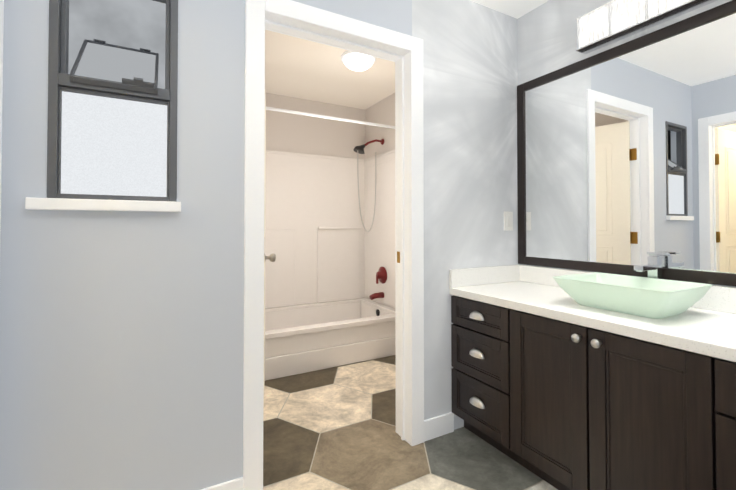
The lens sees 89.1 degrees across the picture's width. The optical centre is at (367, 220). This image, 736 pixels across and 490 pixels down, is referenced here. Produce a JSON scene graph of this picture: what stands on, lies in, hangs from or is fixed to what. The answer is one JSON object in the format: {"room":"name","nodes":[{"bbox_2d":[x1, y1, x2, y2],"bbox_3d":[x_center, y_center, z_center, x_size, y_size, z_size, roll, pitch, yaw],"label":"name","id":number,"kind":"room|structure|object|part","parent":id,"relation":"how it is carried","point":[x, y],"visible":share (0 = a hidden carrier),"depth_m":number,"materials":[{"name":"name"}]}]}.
{"room":"bathroom","nodes":[
{"label":"bathroom","id":0,"kind":"room"},
{"bbox_2d":[0,0,517,489],"bbox_3d":[-0.127,-0.066,1.793,2.650,2.440,0.060,0,-1,-29],"label":"wall","id":1,"kind":"structure","parent":0,"point":[121,349],"depth_m":1.43,"materials":[{"name":"grey paint"}]},
{"bbox_2d":[25,197,180,211],"bbox_3d":[-0.906,-0.054,1.312,0.445,0.038,0.034,0,-1,-29],"label":"window sill","id":2,"kind":"structure","parent":1,"relation":"attached to","point":[88,204],"depth_m":1.29,"materials":[{"name":"white wood"}]},
{"bbox_2d":[47,0,177,201],"bbox_3d":[-0.950,-0.485,1.434,0.384,0.823,0.305,0,-1,-29],"label":"window","id":3,"kind":"structure","parent":1,"relation":"in","point":[106,143],"depth_m":1.34,"materials":[{"name":"metal"}]},
{"bbox_3d":[-0.954,-0.608,1.434,0.259,0.044,0.371,0,41,-29],"label":"hopper window sash","id":4,"kind":"part","parent":3,"relation":"part of","materials":[{"name":"black metal"}]},
{"bbox_3d":[-0.956,-0.597,1.439,0.237,0.006,0.343,0,41,-29],"label":"window hopper glass","id":5,"kind":"part","parent":3,"relation":"part of","materials":[{"name":"clear glass"}]},
{"bbox_2d":[201,477,242,489],"bbox_3d":[-0.832,1.095,1.332,0.749,0.105,0.040,0,-1,-29],"label":"baseboard","id":6,"kind":"structure","parent":1,"relation":"attached to","point":[235,484],"depth_m":1.49,"materials":[{"name":"white wood"}]},
{"bbox_2d":[263,99,265,410],"bbox_3d":[-0.590,0.138,2.050,0.049,2.016,0.740,0,-1,-15],"label":"door","id":7,"kind":"structure","parent":1,"relation":"in","point":[264,238],"depth_m":2.05,"materials":[{"name":"paint"}]},
{"bbox_2d":[264,253,275,261],"bbox_3d":[-0.673,0.233,2.362,0.175,0.100,0.095,0,-1,-15],"label":"door knob","id":8,"kind":"object","parent":7,"relation":"attached to","point":[272,257],"depth_m":2.34,"materials":[{"name":"grey metal"}]},
{"bbox_2d":[243,0,423,489],"bbox_3d":[-0.142,0.095,1.816,0.910,2.119,0.156,0,-1,-29],"label":"door frame","id":9,"kind":"structure","parent":1,"relation":"attached to","point":[403,52],"depth_m":1.83,"materials":[{"name":"white wood"}]},
{"bbox_2d":[397,252,399,262],"bbox_3d":[0.166,0.198,2.032,0.002,0.060,0.026,0,-1,-29],"label":"strike plate","id":10,"kind":"object","parent":9,"relation":"attached to","point":[398,257],"depth_m":2.03,"materials":[{"name":"gold metal"}]},
{"bbox_2d":[424,412,453,427],"bbox_3d":[0.549,1.109,2.256,0.741,0.105,0.014,0,-1,-29],"label":"baseboard","id":11,"kind":"structure","parent":1,"relation":"attached to","point":[448,416],"depth_m":2.00,"materials":[{"name":"white wood"}]},
{"bbox_2d":[449,264,520,287],"bbox_3d":[0.700,0.320,2.191,0.565,0.100,0.018,0,-1,-29],"label":"backsplash","id":12,"kind":"structure","parent":1,"relation":"attached to","point":[458,278],"depth_m":2.17,"materials":[{"name":"white stone"}]},
{"bbox_2d":[504,211,512,230],"bbox_3d":[0.862,0.002,2.290,0.072,0.116,0.015,0,-1,-29],"label":"switch plate","id":13,"kind":"object","parent":1,"relation":"attached to","point":[508,221],"visible":1,"depth_m":2.28,"materials":[{"name":"plastic"}]},
{"bbox_2d":[265,93,394,158],"bbox_3d":[0.173,-0.062,2.025,1.680,2.440,0.060,0,-1,-29],"label":"wall","id":14,"kind":"structure","parent":0,"point":[290,132],"depth_m":1.78,"materials":[{"name":"white paint"}]},
{"bbox_2d":[266,106,394,128],"bbox_3d":[-0.379,-0.847,3.035,1.726,0.060,0.060,0,-1,-29],"label":"curtain rod","id":15,"kind":"object","parent":14,"relation":"attached to","point":[325,117],"visible":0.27,"depth_m":3.05,"materials":[{"name":"white metal"}]},
{"bbox_2d":[265,0,547,109],"bbox_3d":[0.146,-1.333,1.345,2.680,0.080,5.420,0,-1,-29],"label":"ceiling","id":16,"kind":"structure","parent":0,"point":[296,67],"depth_m":3.19,"materials":[{"name":"beige paint"}]},
{"bbox_2d":[341,50,375,70],"bbox_3d":[-0.074,-1.221,2.900,0.270,0.094,0.270,0,-1,-29],"label":"ceiling light","id":17,"kind":"object","parent":16,"relation":"hanging from","point":[354,61],"visible":0.9,"depth_m":2.83,"materials":[{"name":"white glass"}]},
{"bbox_2d":[263,355,557,489],"bbox_3d":[-0.468,1.167,0.971,3.880,0.050,5.180,0,-1,-29],"label":"floor","id":18,"kind":"structure","parent":0,"point":[333,428],"depth_m":1.92,"materials":[{"name":"tile"}]},
{"bbox_2d":[264,139,395,380],"bbox_3d":[-0.565,0.172,3.359,1.722,2.011,0.917,0,-1,-29],"label":"shower","id":19,"kind":"object","parent":18,"relation":"on","point":[330,270],"visible":0.56,"depth_m":3.75,"materials":[{"name":"plastic"}]},
{"bbox_2d":[449,292,735,489],"bbox_3d":[1.050,0.775,1.515,0.594,0.751,1.529,0,-1,-29],"label":"bathroom vanity","id":20,"kind":"object","parent":18,"relation":"on","point":[563,379],"depth_m":1.38,"materials":[{"name":"brown wood"}]},
{"bbox_2d":[449,280,735,355],"bbox_3d":[1.066,0.379,1.523,0.565,0.038,1.541,0,-1,-29],"label":"countertop","id":21,"kind":"structure","parent":20,"relation":"on","point":[717,333],"depth_m":1.35,"materials":[{"name":"white stone"}]},
{"bbox_3d":[1.057,0.302,1.529,0.344,0.115,0.444,0,-1,-29],"label":"sink glass","id":22,"kind":"part","parent":21,"relation":"part of","materials":[{"name":"green glass"}]},
{"bbox_2d":[549,272,716,327],"bbox_3d":[1.058,0.302,1.529,0.344,0.115,0.444,0,-1,-29],"label":"sink","id":23,"kind":"object","parent":21,"relation":"in","point":[655,299],"depth_m":1.47,"materials":[{"name":"green glass"}]},
{"bbox_2d":[634,252,668,275],"bbox_3d":[1.216,0.249,1.604,0.163,0.223,0.077,0,-1,-29],"label":"faucet","id":24,"kind":"object","parent":21,"relation":"on","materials":[{"name":"silver metal"}]},
{"bbox_2d":[517,0,735,287],"bbox_3d":[1.770,-0.078,0.962,0.120,2.440,3.220,0,-1,-29],"label":"wall","id":25,"kind":"structure","parent":0,"point":[547,37],"depth_m":2.14,"materials":[{"name":"grey paint"}]},
{"bbox_2d":[517,0,735,286],"bbox_3d":[1.303,-0.298,1.665,0.022,1.109,1.520,0,-1,-29],"label":"mirror glass","id":26,"kind":"object","parent":25,"relation":"attached to","point":[630,158],"depth_m":1.74,"materials":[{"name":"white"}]},
{"bbox_2d":[521,265,735,311],"bbox_3d":[1.310,0.312,1.647,0.019,0.100,1.523,0,-1,-29],"label":"backsplash","id":27,"kind":"structure","parent":25,"relation":"attached to","point":[726,296],"depth_m":2.08,"materials":[{"name":"white stone"}]},
{"bbox_2d":[575,0,717,53],"bbox_3d":[1.264,-0.959,1.662,0.102,0.166,0.644,0,-1,-29],"label":"sconce","id":28,"kind":"object","parent":25,"relation":"attached to","point":[609,23],"visible":1,"depth_m":1.73,"materials":[{"name":"white glass"}]},
{"bbox_3d":[1.257,-0.959,1.658,0.076,0.146,0.604,0,-1,-29],"label":"sconce crystal glass","id":29,"kind":"part","parent":28,"relation":"part of","materials":[{"name":"glass"}]},
{"bbox_3d":[-0.449,-0.096,-0.253,0.120,2.440,3.220,0,-1,-29],"label":"wall","id":30,"kind":"structure","parent":0,"visible":0},
{"bbox_2d":[0,0,3,231],"bbox_3d":[-0.975,0.079,0.705,0.156,2.119,0.928,0,-1,-29],"label":"door frame","id":31,"kind":"structure","parent":30,"relation":"attached to","point":[1,41],"depth_m":1.15,"materials":[{"name":"white wood"}]},
{"label":"outside","id":32,"kind":"structure","parent":0,"visible":0},
{"bbox_2d":[68,0,165,88],"bbox_3d":[-1.313,-0.646,1.756,0.885,2.800,0.020,0,-1,-29],"label":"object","id":33,"kind":"object","parent":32,"point":[136,24],"depth_m":1.81,"materials":[{"name":"grey"}]}
]}

